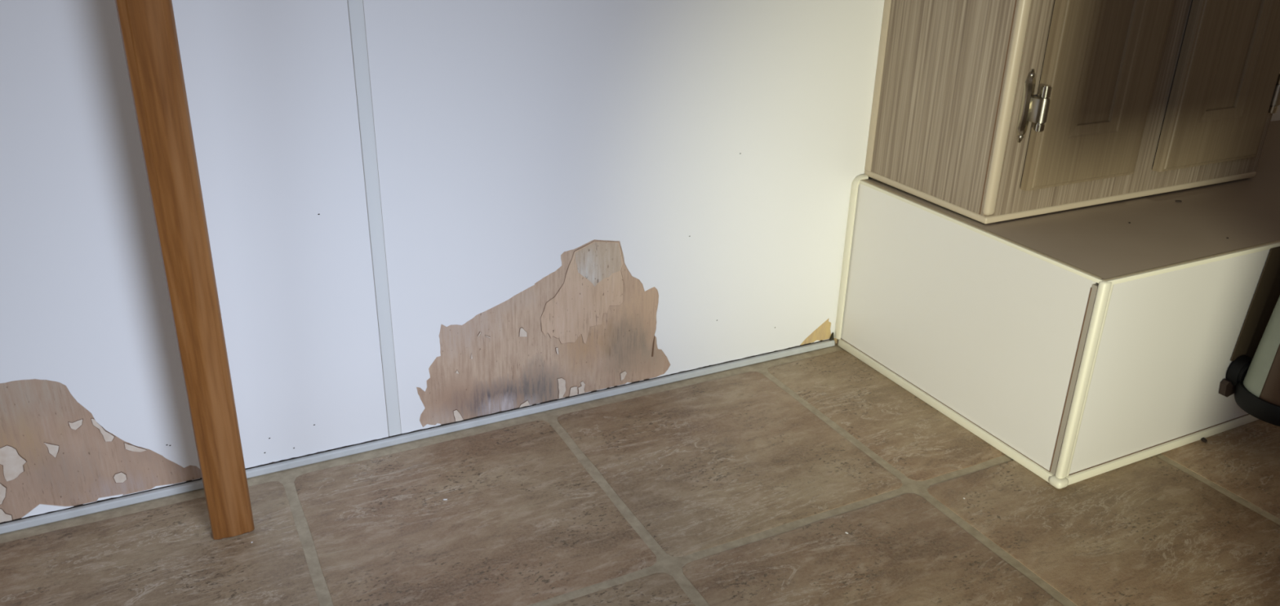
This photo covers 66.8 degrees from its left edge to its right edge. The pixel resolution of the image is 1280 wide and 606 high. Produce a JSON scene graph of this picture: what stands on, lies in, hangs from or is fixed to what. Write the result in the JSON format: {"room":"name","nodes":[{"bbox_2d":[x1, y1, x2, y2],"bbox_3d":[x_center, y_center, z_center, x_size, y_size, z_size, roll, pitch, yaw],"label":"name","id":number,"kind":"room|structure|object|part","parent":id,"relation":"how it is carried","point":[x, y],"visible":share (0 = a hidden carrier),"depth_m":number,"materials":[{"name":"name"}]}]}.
{"room":"damaged room","nodes":[
{"label":"damaged room","id":0,"kind":"room"},
{"bbox_2d":[0,0,1279,522],"bbox_3d":[-0.121,-0.856,0.866,4.600,2.230,0.032,-10,26,-25],"label":"wall","id":1,"kind":"structure","parent":0,"point":[420,214],"depth_m":1.11,"materials":[{"name":"white paint"}]},
{"bbox_2d":[0,332,835,533],"bbox_3d":[-0.943,0.282,0.901,2.792,0.020,0.008,-10,26,-25],"label":"baseboard","id":2,"kind":"structure","parent":1,"relation":"attached to","point":[81,509],"depth_m":1.21,"materials":[{"name":"grey metal"}]},
{"bbox_2d":[0,342,1279,605],"bbox_3d":[0.519,0.683,0.129,4.616,0.030,2.920,-10,26,-25],"label":"floor","id":3,"kind":"structure","parent":0,"point":[741,486],"depth_m":1.07,"materials":[{"name":"tile"}]},
{"bbox_2d":[115,0,254,539],"bbox_3d":[-0.409,-0.203,0.817,0.047,1.000,0.080,-10,26,-25],"label":"timber post","id":4,"kind":"object","parent":3,"relation":"on","point":[148,28],"visible":1,"depth_m":0.88,"materials":[{"name":"brown wood"}]},
{"bbox_2d":[834,120,1279,488],"bbox_3d":[0.895,-0.047,1.445,1.062,0.268,0.544,-10,26,-25],"label":"ledge","id":5,"kind":"object","parent":3,"relation":"on","point":[1079,344],"depth_m":1.20,"materials":[{"name":"white laminate"}]},
{"bbox_3d":[0.400,0.134,1.323,0.010,0.012,0.410,-10,26,-25],"label":"floor trim","id":6,"kind":"part","parent":5,"relation":"part of","materials":[{"name":"beige plastic"}]},
{"bbox_3d":[0.404,0.012,1.279,0.012,0.248,0.412,-10,26,-25],"label":"panel","id":7,"kind":"part","parent":5,"relation":"part of","materials":[{"name":"white laminate"}]},
{"bbox_3d":[0.405,-0.100,1.223,0.004,0.005,0.422,-10,26,-25],"label":"trim","id":8,"kind":"part","parent":5,"relation":"part of","materials":[{"name":"beige"}]},
{"bbox_2d":[864,0,1279,223],"bbox_3d":[0.628,-0.523,1.257,0.538,0.753,0.258,-10,26,-25],"label":"cabinet","id":9,"kind":"object","parent":5,"relation":"on","point":[983,111],"visible":1,"depth_m":1.23,"materials":[{"name":"brown wood"}]},
{"bbox_3d":[0.393,-0.481,1.155,0.016,0.726,0.216,-10,26,-25],"label":"panel","id":10,"kind":"part","parent":9,"relation":"part of","materials":[{"name":"laminate"}]},
{"bbox_3d":[0.442,-0.442,1.066,0.016,0.725,0.012,-10,26,-25],"label":"corner post","id":11,"kind":"part","parent":9,"relation":"part of","materials":[{"name":"beige"}]},
{"bbox_3d":[0.569,-0.445,1.116,0.192,0.634,0.017,-10,26,-25],"label":"door","id":12,"kind":"part","parent":9,"relation":"part of","materials":[{"name":"wood"}]},
{"bbox_3d":[0.672,-0.186,1.313,0.523,0.070,0.016,-10,26,-25],"label":"rail","id":13,"kind":"part","parent":9,"relation":"part of","materials":[{"name":"laminate"}]},
{"bbox_3d":[0.794,-0.485,1.224,0.205,0.636,0.017,-10,26,-25],"label":"door","id":14,"kind":"part","parent":9,"relation":"part of","materials":[{"name":"wood"}]},
{"bbox_3d":[0.875,-0.186,1.445,1.053,0.004,0.424,-10,26,-25],"label":"lid","id":15,"kind":"part","parent":5,"relation":"part of","materials":[{"name":"laminate"}]},
{"bbox_3d":[0.501,0.091,1.102,0.013,0.253,0.010,-10,26,-25],"label":"corner post","id":16,"kind":"part","parent":5,"relation":"part of","materials":[{"name":"beige plastic"}]},
{"bbox_3d":[0.970,0.125,1.375,1.046,0.012,0.010,-10,26,-25],"label":"floor trim","id":17,"kind":"part","parent":5,"relation":"part of","materials":[{"name":"beige plastic"}]},
{"bbox_3d":[0.970,0.004,1.328,1.045,0.248,0.012,-10,26,-25],"label":"panel","id":18,"kind":"part","parent":5,"relation":"part of","materials":[{"name":"white laminate"}]},
{"bbox_3d":[0.973,-0.107,1.273,1.051,0.006,0.004,-10,26,-25],"label":"trim","id":19,"kind":"part","parent":5,"relation":"part of","materials":[{"name":"beige"}]},
{"bbox_3d":[0.799,0.109,1.199,0.111,0.054,0.117,-10,26,-25],"label":"hoop bracket","id":20,"kind":"part","parent":5,"relation":"part of","materials":[{"name":"black plastic"}]},
{"bbox_3d":[0.781,0.003,1.212,0.080,0.158,0.002,-10,26,-25],"label":"upright strip","id":21,"kind":"part","parent":5,"relation":"part of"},
{"bbox_2d":[1242,295,1279,405],"bbox_3d":[0.802,0.041,1.167,0.099,0.195,0.100,-10,26,-25],"label":"canister","id":22,"kind":"object","parent":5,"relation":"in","point":[1262,377],"visible":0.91,"depth_m":1.17,"materials":[{"name":"white metal"}]},
{"bbox_2d":[1200,437,1207,442],"bbox_3d":[0.728,0.177,1.254,0.007,0.004,0.009,-10,26,-25],"label":"crumb","id":23,"kind":"object","parent":3,"relation":"on","point":[1203,439],"visible":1,"depth_m":1.25,"materials":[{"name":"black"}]}
]}

